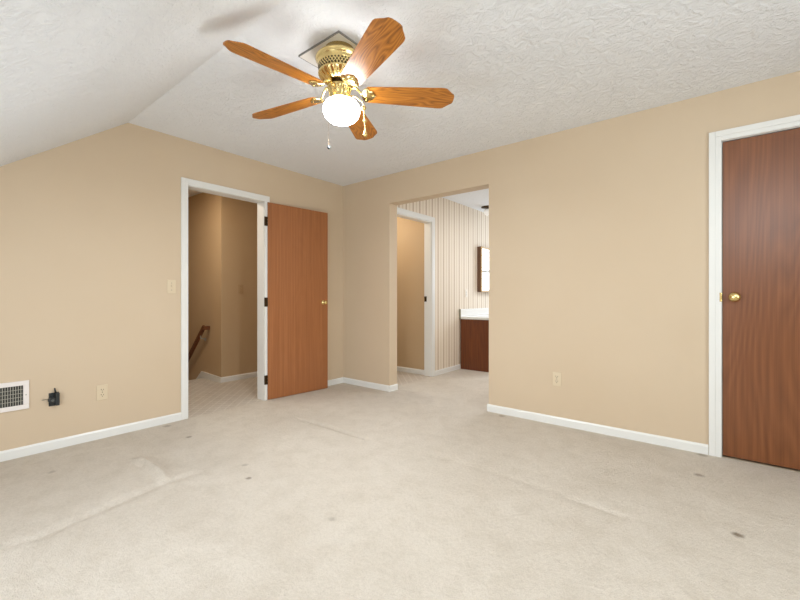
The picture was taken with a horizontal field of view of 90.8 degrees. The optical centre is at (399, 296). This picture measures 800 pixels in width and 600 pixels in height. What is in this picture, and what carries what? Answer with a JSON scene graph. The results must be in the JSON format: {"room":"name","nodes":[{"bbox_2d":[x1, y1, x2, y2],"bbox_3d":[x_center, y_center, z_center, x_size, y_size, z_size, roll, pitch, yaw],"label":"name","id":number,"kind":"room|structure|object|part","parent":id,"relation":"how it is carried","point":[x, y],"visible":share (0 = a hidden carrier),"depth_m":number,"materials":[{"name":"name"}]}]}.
{"room":"empty bedroom","nodes":[
{"label":"empty bedroom","id":0,"kind":"room"},
{"bbox_2d":[0,0,283,166],"bbox_3d":[-0.734,-0.725,0.740,5.170,1.486,1.942,0,0,39],"label":"ceiling","id":1,"kind":"structure","parent":0,"point":[71,70],"depth_m":1.58,"materials":[{"name":"white paint"}]},
{"bbox_2d":[0,123,342,450],"bbox_3d":[-2.058,-0.150,3.318,0.120,2.441,4.170,0,0,39],"label":"wall","id":2,"kind":"structure","parent":0,"point":[90,226],"depth_m":2.99,"materials":[{"name":"beige paint"}]},
{"bbox_2d":[0,380,28,412],"bbox_3d":[-2.634,0.659,2.492,0.014,0.190,0.428,0,0,39],"label":"air vent","id":3,"kind":"object","parent":2,"relation":"in","point":[14,396],"visible":1,"depth_m":2.60,"materials":[{"name":"grey metal"}]},
{"bbox_2d":[45,388,59,406],"bbox_3d":[-2.422,0.703,2.737,0.038,0.127,0.092,0,0,39],"label":"cable box","id":4,"kind":"object","parent":2,"relation":"attached to","point":[54,398],"visible":1,"depth_m":2.75,"materials":[{"name":"black plastic"}]},
{"bbox_2d":[0,412,180,461],"bbox_3d":[-2.602,1.037,2.532,0.013,0.066,2.262,0,0,39],"label":"baseboard","id":5,"kind":"structure","parent":2,"relation":"attached to","point":[14,453],"depth_m":2.89,"materials":[{"name":"white paint"}]},
{"bbox_2d":[96,384,107,400],"bbox_3d":[-2.248,0.725,2.977,0.010,0.115,0.070,0,0,39],"label":"wall outlet","id":6,"kind":"object","parent":2,"relation":"attached to","point":[101,390],"visible":1,"depth_m":2.97,"materials":[{"name":"beige plastic"}]},
{"bbox_2d":[167,280,175,292],"bbox_3d":[-1.940,-0.084,3.353,0.020,0.115,0.070,0,0,39],"label":"light switch","id":7,"kind":"object","parent":2,"relation":"attached to","point":[171,284],"visible":1,"depth_m":3.35,"materials":[{"name":"beige plastic"}]},
{"bbox_2d":[181,177,269,419],"bbox_3d":[-1.671,0.018,3.790,0.134,2.103,0.866,0,0,39],"label":"door frame","id":8,"kind":"structure","parent":2,"relation":"attached to","point":[195,185],"depth_m":3.73,"materials":[{"name":"white paint"}]},
{"bbox_2d":[264,202,327,399],"bbox_3d":[-1.113,0.048,4.313,0.122,2.036,0.779,0,0,44],"label":"door","id":9,"kind":"structure","parent":2,"relation":"in","point":[296,302],"depth_m":4.30,"materials":[{"name":"brown wood"}]},
{"bbox_2d":[328,377,342,385],"bbox_3d":[-1.029,1.037,4.498,0.013,0.066,1.042,0,0,39],"label":"baseboard","id":10,"kind":"structure","parent":2,"relation":"attached to","point":[337,380],"depth_m":4.79,"materials":[{"name":"white paint"}]},
{"bbox_2d":[188,192,256,379],"bbox_3d":[-2.741,0.950,5.930,2.110,4.641,0.965,0,0,39],"label":"wall","id":11,"kind":"structure","parent":0,"point":[222,231],"depth_m":5.11,"materials":[{"name":"paint"}]},
{"bbox_2d":[188,325,209,361],"bbox_3d":[-2.928,0.961,5.408,1.183,1.181,0.086,0,0,39],"label":"handrail","id":12,"kind":"object","parent":11,"relation":"attached to","point":[203,328],"visible":0.44,"depth_m":5.14,"materials":[{"name":"brown wood"}]},
{"bbox_2d":[196,371,219,382],"bbox_3d":[-2.773,1.504,5.330,1.410,1.031,0.013,0,0,39],"label":"baseboard","id":13,"kind":"structure","parent":11,"relation":"attached to","point":[205,375],"depth_m":5.07,"materials":[{"name":"white paint"}]},
{"bbox_2d":[220,372,256,382],"bbox_3d":[-1.916,1.037,5.262,0.013,0.066,0.978,0,0,39],"label":"baseboard","id":14,"kind":"structure","parent":11,"relation":"attached to","point":[252,374],"depth_m":5.06,"materials":[{"name":"white paint"}]},
{"bbox_2d":[238,285,242,292],"bbox_3d":[-2.051,-0.095,5.087,0.020,0.115,0.070,0,0,39],"label":"light switch","id":15,"kind":"object","parent":11,"relation":"attached to","point":[240,287],"visible":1,"depth_m":5.09,"materials":[{"name":"beige plastic"}]},
{"bbox_2d":[0,369,799,599],"bbox_3d":[0.483,1.095,3.565,6.800,0.111,7.730,0,0,39],"label":"floor","id":16,"kind":"structure","parent":0,"point":[418,490],"depth_m":1.98,"materials":[{"name":"beige carpet"}]},
{"bbox_2d":[459,308,488,371],"bbox_3d":[1.506,0.629,6.150,0.581,0.882,1.314,0,0,39],"label":"bathroom vanity","id":17,"kind":"object","parent":16,"relation":"on","point":[474,333],"depth_m":5.71,"materials":[{"name":"brown wood"}]},
{"bbox_3d":[1.501,0.261,6.154,0.567,0.146,1.314,0,0,39],"label":"vanity top","id":18,"kind":"part","parent":17,"relation":"part of","materials":[{"name":"white stone"}]},
{"bbox_2d":[461,314,488,319],"bbox_3d":[1.504,0.316,6.158,0.567,0.036,1.305,0,0,39],"label":"countertop","id":19,"kind":"structure","parent":17,"relation":"on","point":[476,317],"depth_m":5.73,"materials":[{"name":"white"}]},
{"bbox_2d":[397,217,423,369],"bbox_3d":[0.034,-0.150,5.698,0.933,2.441,0.120,0,0,39],"label":"wall","id":20,"kind":"structure","parent":0,"point":[410,233],"depth_m":5.53,"materials":[{"name":"paint"}]},
{"bbox_2d":[397,366,423,374],"bbox_3d":[-0.015,1.037,5.652,0.913,0.066,0.013,0,0,39],"label":"baseboard","id":21,"kind":"structure","parent":20,"relation":"attached to","point":[402,369],"depth_m":5.51,"materials":[{"name":"white paint"}]},
{"bbox_2d":[397,197,488,376],"bbox_3d":[0.921,-0.150,5.971,0.110,2.441,3.425,0,0,39],"label":"wall","id":22,"kind":"structure","parent":0,"point":[460,229],"depth_m":5.66,"materials":[{"name":"paper"}]},
{"bbox_2d":[397,207,434,376],"bbox_3d":[0.143,0.006,4.987,0.126,2.127,0.891,0,0,39],"label":"door frame","id":23,"kind":"structure","parent":22,"relation":"attached to","point":[403,213],"depth_m":5.27,"materials":[{"name":"white paint"}]},
{"bbox_2d":[435,364,460,375],"bbox_3d":[0.676,1.037,5.567,0.013,0.066,0.681,0,0,39],"label":"baseboard","id":24,"kind":"structure","parent":22,"relation":"attached to","point":[456,367],"depth_m":5.55,"materials":[{"name":"white paint"}]},
{"bbox_2d":[461,308,488,315],"bbox_3d":[1.290,0.244,6.329,0.020,0.108,1.305,0,0,39],"label":"backsplash","id":25,"kind":"structure","parent":22,"relation":"attached to","point":[477,311],"depth_m":6.15,"materials":[{"name":"white"}]},
{"bbox_2d":[477,246,488,291],"bbox_3d":[1.473,-0.430,6.513,0.075,0.720,0.690,0,0,39],"label":"upper cabinet","id":26,"kind":"object","parent":22,"relation":"attached to","point":[482,252],"visible":0.44,"depth_m":6.26,"materials":[{"name":"white"}]},
{"bbox_3d":[1.496,-0.430,6.494,0.015,0.720,0.690,0,0,39],"label":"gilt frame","id":27,"kind":"part","parent":26,"relation":"part of","materials":[{"name":"white"}]},
{"bbox_2d":[482,249,488,289],"bbox_3d":[1.492,-0.427,6.497,0.006,0.655,0.630,0,0,39],"label":"mirror glass","id":28,"kind":"object","parent":26,"relation":"attached to","point":[485,252],"depth_m":6.35,"materials":[{"name":"white"}]},
{"bbox_2d":[128,0,799,211],"bbox_3d":[0.508,-1.431,4.819,8.570,0.120,5.980,0,0,39],"label":"ceiling","id":29,"kind":"structure","parent":0,"point":[515,71],"depth_m":2.39,"materials":[{"name":"white paint"}]},
{"bbox_2d":[223,17,453,148],"bbox_3d":[-0.361,-1.111,2.172,1.254,0.521,1.194,0,0,39],"label":"ceiling fan","id":30,"kind":"object","parent":29,"relation":"hanging from","point":[343,64],"visible":1,"depth_m":2.09,"materials":[{"name":"brown wood"}]},
{"bbox_3d":[-0.601,-1.123,1.912,0.489,0.006,0.158,0,13,-45],"label":"blade","id":31,"kind":"part","parent":30,"relation":"part of","materials":[{"name":"brown wood"}]},
{"bbox_3d":[-0.683,-1.123,2.365,0.512,0.006,0.158,0,13,28],"label":"blade","id":32,"kind":"part","parent":30,"relation":"part of","materials":[{"name":"brown wood"}]},
{"bbox_3d":[-0.365,-1.366,2.238,0.328,0.010,0.255,0,0,39],"label":"mounting plate","id":33,"kind":"part","parent":30,"relation":"part of","materials":[{"name":"white"}]},
{"bbox_3d":[-0.323,-1.022,2.179,0.204,0.135,0.204,0,0,39],"label":"light globe","id":34,"kind":"part","parent":30,"relation":"part of","materials":[{"name":"white glass"}]},
{"bbox_3d":[-0.234,-1.015,2.176,0.100,0.193,0.028,0,0,-6],"label":"pull chain","id":35,"kind":"part","parent":30,"relation":"part of","materials":[{"name":"gold metal"}]},
{"bbox_3d":[-0.266,-1.123,2.563,0.158,0.006,0.504,-13,-2,10],"label":"blade","id":36,"kind":"part","parent":30,"relation":"part of","materials":[{"name":"brown wood"}]},
{"bbox_3d":[-0.140,-1.123,1.833,0.158,0.006,0.512,15,-7,-28],"label":"blade","id":37,"kind":"part","parent":30,"relation":"part of","materials":[{"name":"brown wood"}]},
{"bbox_3d":[0.054,-1.123,2.220,0.504,0.006,0.158,0,-13,-6],"label":"blade","id":38,"kind":"part","parent":30,"relation":"part of","materials":[{"name":"brown wood"}]},
{"bbox_2d":[481,205,488,215],"bbox_3d":[1.340,-1.304,6.039,0.190,0.135,0.190,0,0,39],"label":"bathroom ceiling light","id":39,"kind":"object","parent":29,"relation":"attached to","point":[486,211],"visible":0.74,"depth_m":6.00,"materials":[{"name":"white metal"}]},
{"bbox_3d":[1.340,-1.288,6.039,0.116,0.105,0.116,0,0,39],"label":"lamp shade","id":40,"kind":"part","parent":39,"relation":"part of","materials":[{"name":"white glass"}]},
{"bbox_2d":[343,71,799,471],"bbox_3d":[1.632,-0.126,3.696,5.410,2.491,1.030,0,0,39],"label":"wall","id":41,"kind":"structure","parent":0,"point":[599,231],"depth_m":3.13,"materials":[{"name":"beige paint"}]},
{"bbox_2d":[343,377,397,391],"bbox_3d":[-0.365,1.037,4.712,0.755,0.066,0.148,0,0,39],"label":"baseboard","id":42,"kind":"structure","parent":41,"relation":"attached to","point":[377,386],"depth_m":4.60,"materials":[{"name":"white paint"}]},
{"bbox_2d":[553,372,560,385],"bbox_3d":[1.308,0.690,3.289,0.070,0.115,0.010,0,0,39],"label":"wall outlet","id":43,"kind":"object","parent":41,"relation":"attached to","point":[556,375],"visible":1,"depth_m":3.29,"materials":[{"name":"beige plastic"}]},
{"bbox_2d":[487,404,707,454],"bbox_3d":[1.449,1.037,3.174,1.627,0.066,0.013,0,0,39],"label":"baseboard","id":44,"kind":"structure","parent":41,"relation":"attached to","point":[696,447],"depth_m":3.05,"materials":[{"name":"white paint"}]},
{"bbox_2d":[709,114,799,456],"bbox_3d":[2.479,-0.015,2.433,0.902,2.171,0.153,0,0,39],"label":"door frame","id":45,"kind":"structure","parent":41,"relation":"attached to","point":[716,139],"depth_m":2.63,"materials":[{"name":"white paint"}]},
{"bbox_2d":[723,128,799,469],"bbox_3d":[2.431,0.015,2.374,0.756,2.081,0.109,0,0,39],"label":"door","id":46,"kind":"structure","parent":41,"relation":"in","point":[761,174],"depth_m":2.50,"materials":[{"name":"brown wood"}]},
{"bbox_3d":[2.164,0.004,2.549,0.056,0.056,0.048,0,0,39],"label":"knob","id":47,"kind":"part","parent":46,"relation":"part of","materials":[{"name":"gold metal"}]}
]}

